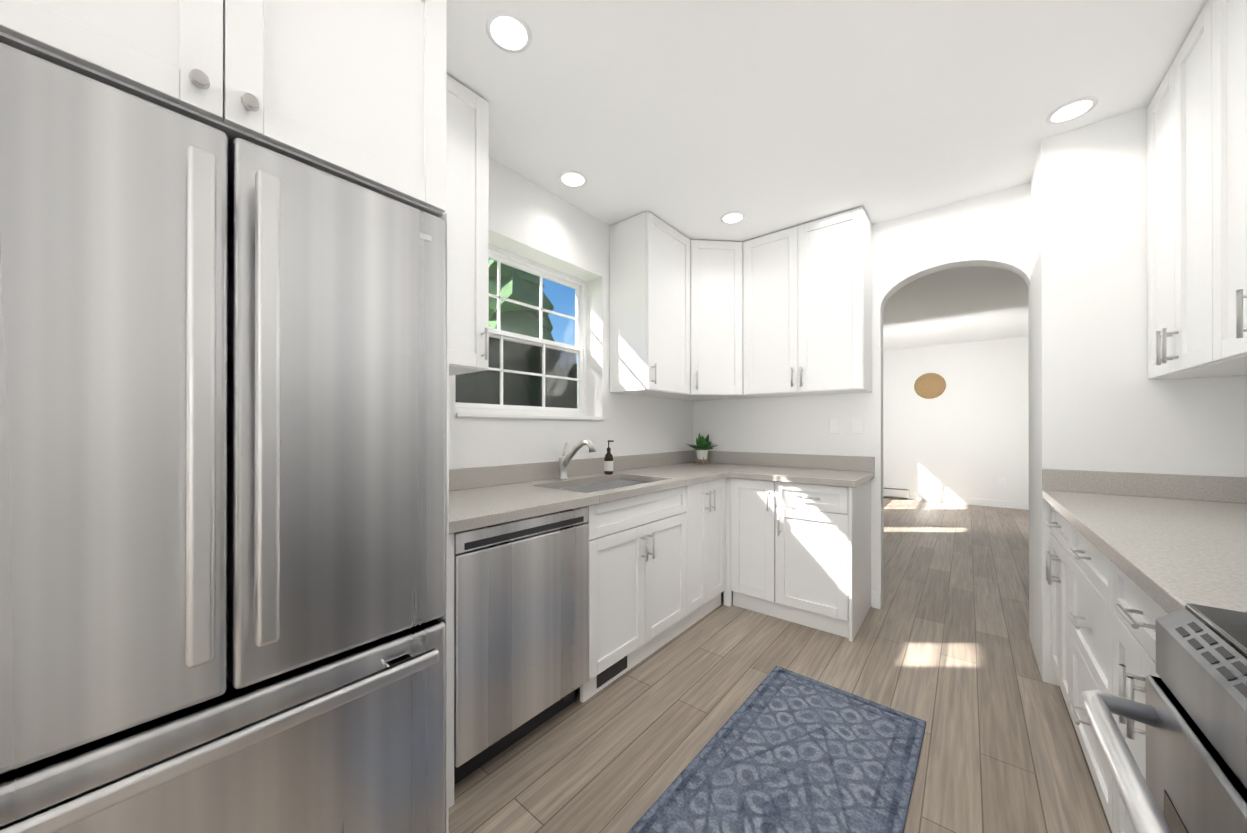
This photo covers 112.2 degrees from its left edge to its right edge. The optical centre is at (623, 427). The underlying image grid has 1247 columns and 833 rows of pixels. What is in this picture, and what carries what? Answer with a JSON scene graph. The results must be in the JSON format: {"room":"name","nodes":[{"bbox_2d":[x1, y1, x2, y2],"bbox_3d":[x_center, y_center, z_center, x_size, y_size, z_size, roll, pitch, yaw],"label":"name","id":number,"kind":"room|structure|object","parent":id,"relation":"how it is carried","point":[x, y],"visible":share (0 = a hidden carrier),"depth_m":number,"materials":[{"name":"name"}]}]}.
{"room":"kitchen","nodes":[
{"label":"kitchen","id":0,"kind":"room"},
{"bbox_2d":[449,158,692,468],"bbox_3d":[0.023,-0.083,3.185,0.230,2.600,12.700,0,0,39],"label":"wall","id":1,"kind":"structure","parent":0,"point":[530,220],"depth_m":2.57,"materials":[{"name":"white paint"}]},
{"bbox_2d":[0,0,455,223],"bbox_3d":[-1.069,-0.888,1.052,0.786,0.598,0.892,0,0,39],"label":"upper cabinet","id":2,"kind":"object","parent":1,"relation":"attached to","point":[372,94],"depth_m":0.90,"materials":[{"name":"white wood"}]},
{"bbox_2d":[446,80,488,379],"bbox_3d":[-0.826,-0.813,1.710,0.326,1.134,0.420,0,0,39],"label":"upper cabinet","id":3,"kind":"object","parent":1,"relation":"attached to","point":[467,237],"depth_m":1.71,"materials":[{"name":"white wood"}]},
{"bbox_2d":[455,244,603,419],"bbox_3d":[-0.547,-0.533,2.463,0.229,0.961,1.038,0,0,39],"label":"kitchen window","id":4,"kind":"structure","parent":1,"relation":"in","point":[530,377],"depth_m":2.56,"materials":[{"name":"white plastic"}]},
{"bbox_2d":[610,211,691,398],"bbox_3d":[0.231,-0.810,2.961,0.368,1.134,0.576,0,0,39],"label":"upper cabinet","id":5,"kind":"object","parent":1,"relation":"attached to","point":[651,261],"depth_m":2.79,"materials":[{"name":"white wood"}]},
{"bbox_2d":[680,240,763,400],"bbox_3d":[0.666,-0.809,3.257,0.666,1.134,0.666,0,0,39],"label":"upper cabinet","id":6,"kind":"object","parent":1,"relation":"attached to","point":[719,268],"depth_m":3.08,"materials":[{"name":"white wood"}]},
{"bbox_2d":[449,497,1111,832],"bbox_3d":[1.169,1.255,2.240,3.197,0.080,12.700,0,0,39],"label":"floor","id":7,"kind":"structure","parent":0,"point":[940,644],"depth_m":1.84,"materials":[{"name":"brown wood"}]},
{"bbox_2d":[0,42,445,832],"bbox_3d":[-1.033,0.320,1.021,0.846,1.784,0.877,0,0,39],"label":"fridge","id":8,"kind":"object","parent":7,"relation":"on","point":[222,486],"visible":1,"depth_m":0.75,"materials":[{"name":"grey metal"}]},
{"bbox_2d":[454,506,588,784],"bbox_3d":[-0.569,0.778,1.770,0.589,0.872,0.611,0,0,39],"label":"dishwasher","id":9,"kind":"object","parent":7,"relation":"on","point":[521,628],"visible":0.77,"depth_m":1.53,"materials":[{"name":"grey metal"}]},
{"bbox_2d":[601,478,732,637],"bbox_3d":[0.305,0.777,2.836,0.638,0.880,0.598,0,0,39],"label":"base cabinet","id":10,"kind":"object","parent":7,"relation":"on","point":[666,566],"depth_m":2.34,"materials":[{"name":"white wood"}]},
{"bbox_2d":[449,450,748,533],"bbox_3d":[0.022,0.357,2.478,0.660,0.323,2.687,0,0,39],"label":"countertop","id":11,"kind":"structure","parent":10,"relation":"on","point":[481,497],"depth_m":2.19,"materials":[{"name":"stone"}]},
{"bbox_2d":[558,440,595,479],"bbox_3d":[-0.256,0.180,2.356,0.283,0.230,0.088,0,0,39],"label":"faucet","id":12,"kind":"object","parent":11,"relation":"on","point":[564,461],"visible":1,"depth_m":2.38,"materials":[{"name":"silver metal"}]},
{"bbox_2d":[604,440,613,474],"bbox_3d":[-0.090,0.187,2.676,0.069,0.216,0.058,0,0,39],"label":"soap bottle","id":13,"kind":"object","parent":11,"relation":"on","point":[608,463],"visible":1,"depth_m":2.66,"materials":[{"name":"brown"}]},
{"bbox_2d":[686,433,717,464],"bbox_3d":[0.678,0.167,3.451,0.259,0.262,0.246,0,0,39],"label":"potted plant","id":14,"kind":"object","parent":11,"relation":"on","point":[703,447],"visible":1,"depth_m":3.41,"materials":[{"name":"green plant"}]},
{"bbox_2d":[627,666,925,832],"bbox_3d":[0.479,1.208,1.312,0.620,0.009,1.620,0,0,41],"label":"rug","id":15,"kind":"object","parent":7,"relation":"on","point":[783,750],"visible":1,"depth_m":1.48,"materials":[{"name":"blue fabric"}]},
{"bbox_2d":[733,478,870,641],"bbox_3d":[1.186,0.777,2.865,0.791,0.880,0.606,0,0,39],"label":"base cabinet","id":16,"kind":"object","parent":7,"relation":"on","point":[802,552],"depth_m":2.59,"materials":[{"name":"white wood"}]},
{"bbox_2d":[733,452,874,487],"bbox_3d":[1.210,0.266,2.821,0.739,0.140,0.647,0,0,39],"label":"countertop","id":17,"kind":"structure","parent":16,"relation":"on","point":[830,470],"depth_m":2.90,"materials":[{"name":"stone"}]},
{"bbox_2d":[1045,505,1060,688],"bbox_3d":[2.106,0.775,1.595,0.620,0.880,0.500,0,0,39],"label":"base cabinet","id":18,"kind":"object","parent":7,"relation":"on","point":[1053,560],"depth_m":1.84,"materials":[{"name":"white wood"}]},
{"bbox_2d":[1042,469,1246,613],"bbox_3d":[1.268,0.262,0.598,0.649,0.140,3.107,0,0,39],"label":"countertop","id":19,"kind":"structure","parent":18,"relation":"on","point":[1169,543],"depth_m":1.25,"materials":[{"name":"stone"}]},
{"bbox_2d":[1061,515,1104,810],"bbox_3d":[1.757,0.774,1.170,0.620,0.880,0.719,0,0,39],"label":"base cabinet","id":20,"kind":"object","parent":7,"relation":"on","point":[1080,559],"depth_m":1.45,"materials":[{"name":"white wood"}]},
{"bbox_2d":[1101,552,1167,832],"bbox_3d":[1.376,0.773,0.708,0.620,0.880,0.599,0,0,39],"label":"base cabinet","id":21,"kind":"object","parent":7,"relation":"on","point":[1106,612],"depth_m":1.05,"materials":[{"name":"white wood"}]},
{"bbox_2d":[1080,603,1246,832],"bbox_3d":[0.873,0.748,0.238,0.749,0.927,0.760,0,0,39],"label":"range","id":22,"kind":"object","parent":7,"relation":"on","point":[1191,713],"visible":1,"depth_m":0.58,"materials":[{"name":"grey metal"}]},
{"bbox_2d":[446,0,1206,350],"bbox_3d":[1.169,-1.425,2.245,3.197,0.080,12.700,0,0,39],"label":"ceiling","id":23,"kind":"structure","parent":0,"point":[692,118],"depth_m":1.77,"materials":[{"name":"white paint"}]},
{"bbox_2d":[486,10,531,52],"bbox_3d":[-0.400,-1.382,1.464,0.156,0.008,0.156,0,0,39],"label":"recessed light","id":24,"kind":"object","parent":23,"relation":"in","point":[508,30],"visible":1,"depth_m":1.46,"materials":[{"name":"white plastic"}]},
{"bbox_2d":[559,170,586,187],"bbox_3d":[-0.280,-1.380,2.323,0.156,0.008,0.156,0,0,39],"label":"recessed light","id":25,"kind":"object","parent":23,"relation":"in","point":[573,178],"visible":1,"depth_m":2.32,"materials":[{"name":"white plastic"}]},
{"bbox_2d":[720,211,744,223],"bbox_3d":[0.716,-1.379,2.747,0.156,0.008,0.156,0,0,39],"label":"recessed light","id":26,"kind":"object","parent":23,"relation":"in","point":[733,217],"visible":1,"depth_m":2.74,"materials":[{"name":"white plastic"}]},
{"bbox_2d":[1046,96,1097,123],"bbox_3d":[1.950,-1.381,1.823,0.156,0.008,0.156,0,0,39],"label":"recessed light","id":27,"kind":"object","parent":23,"relation":"in","point":[1071,110],"visible":1,"depth_m":1.82,"materials":[{"name":"white plastic"}]},
{"bbox_2d":[693,182,1031,643],"bbox_3d":[1.746,-0.083,2.881,2.817,2.600,0.120,0,0,39],"label":"wall","id":28,"kind":"structure","parent":0,"point":[992,229],"depth_m":2.83,"materials":[{"name":"white paint"}]},
{"bbox_2d":[748,207,871,396],"bbox_3d":[1.252,-0.810,2.968,0.835,1.134,0.368,0,0,39],"label":"upper cabinet","id":29,"kind":"object","parent":28,"relation":"attached to","point":[810,284],"depth_m":2.80,"materials":[{"name":"white wood"}]},
{"bbox_2d":[829,417,839,433],"bbox_3d":[1.510,-0.018,2.991,0.072,0.116,0.008,0,0,39],"label":"electrical outlet","id":30,"kind":"object","parent":28,"relation":"attached to","point":[834,425],"depth_m":2.99,"materials":[{"name":"white plastic"}]},
{"bbox_2d":[852,417,862,433],"bbox_3d":[1.621,-0.018,2.900,0.072,0.116,0.008,0,0,39],"label":"electrical outlet","id":31,"kind":"object","parent":28,"relation":"attached to","point":[857,422],"depth_m":2.90,"materials":[{"name":"white plastic"}]},
{"bbox_2d":[872,591,880,608],"bbox_3d":[1.746,1.162,2.879,2.813,0.110,0.148,0,0,39],"label":"baseboard","id":32,"kind":"structure","parent":28,"relation":"attached to","point":[876,600],"depth_m":2.82,"materials":[{"name":"white wood"}]},
{"bbox_2d":[883,336,1028,502],"bbox_3d":[5.186,-0.075,7.064,2.817,2.600,0.150,0,0,39],"label":"wall","id":33,"kind":"structure","parent":0,"point":[965,433],"depth_m":6.75,"materials":[{"name":"white paint"}]},
{"bbox_2d":[883,486,909,499],"bbox_3d":[4.627,1.126,7.363,0.670,0.200,0.062,0,0,39],"label":"baseboard heater","id":34,"kind":"object","parent":33,"relation":"attached to","point":[902,492],"visible":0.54,"depth_m":7.25,"materials":[{"name":"white metal"}]},
{"bbox_2d":[914,373,945,398],"bbox_3d":[5.111,-0.705,6.988,0.434,0.434,0.056,0,0,39],"label":"hanging basket","id":35,"kind":"object","parent":33,"relation":"attached to","point":[929,385],"visible":1,"depth_m":6.97,"materials":[{"name":"beige wicker"}]},
{"bbox_2d":[883,493,1028,509],"bbox_3d":[5.133,1.170,6.997,2.813,0.110,0.013,0,0,39],"label":"baseboard","id":36,"kind":"structure","parent":33,"relation":"attached to","point":[978,502],"depth_m":6.67,"materials":[{"name":"white wood"}]},
{"bbox_2d":[1031,106,1246,685],"bbox_3d":[2.401,-0.085,1.974,0.652,2.600,0.450,0,0,39],"label":"wall","id":37,"kind":"structure","parent":0,"point":[1100,401],"depth_m":1.89,"materials":[{"name":"white paint"}]},
{"bbox_3d":[2.346,-0.087,1.275,0.150,2.600,12.700,0,0,39],"label":"wall","id":38,"kind":"structure","parent":0,"visible":0},
{"bbox_2d":[1147,24,1246,379],"bbox_3d":[2.163,-0.793,1.435,0.326,1.174,0.680,0,0,39],"label":"upper cabinet","id":39,"kind":"object","parent":38,"relation":"attached to","point":[1171,111],"depth_m":1.57,"materials":[{"name":"white wood"}]},
{"bbox_2d":[1195,0,1246,371],"bbox_3d":[1.788,-0.794,0.979,0.326,1.174,0.739,0,0,39],"label":"upper cabinet","id":40,"kind":"object","parent":38,"relation":"attached to","point":[1197,209],"depth_m":1.28,"materials":[{"name":"white wood"}]},
{"label":"outside","id":41,"kind":"structure","parent":0,"visible":0},
{"bbox_3d":[-16.296,1.823,30.584,59.750,0.100,100.000,0,0,39],"label":"ground","id":42,"kind":"structure","parent":41,"visible":0},
{"bbox_2d":[489,259,553,339],"bbox_3d":[-3.824,-4.068,14.223,4.784,11.615,4.459,0,0,39],"label":"tree","id":43,"kind":"object","parent":42,"relation":"on","point":[528,279],"depth_m":13.38,"materials":[{"name":"green plant"}]},
{"bbox_2d":[539,315,553,340],"bbox_3d":[-4.644,-3.037,24.409,4.154,9.595,3.637,0,0,39],"label":"tree","id":44,"kind":"object","parent":42,"relation":"on","point":[546,319],"depth_m":23.98,"materials":[{"name":"green plant"}]},
{"bbox_2d":[576,386,577,408],"bbox_3d":[-1.976,0.040,13.632,2.536,3.398,2.412,0,0,39],"label":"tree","id":45,"kind":"object","parent":42,"relation":"on","point":[577,397],"depth_m":12.92,"materials":[{"name":"green plant"}]},
{"bbox_2d":[576,364,577,385],"bbox_3d":[-1.762,-0.310,15.399,3.154,4.104,2.999,0,0,39],"label":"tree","id":46,"kind":"object","parent":42,"relation":"on","point":[576,374],"depth_m":14.74,"materials":[{"name":"green plant"}]}
]}

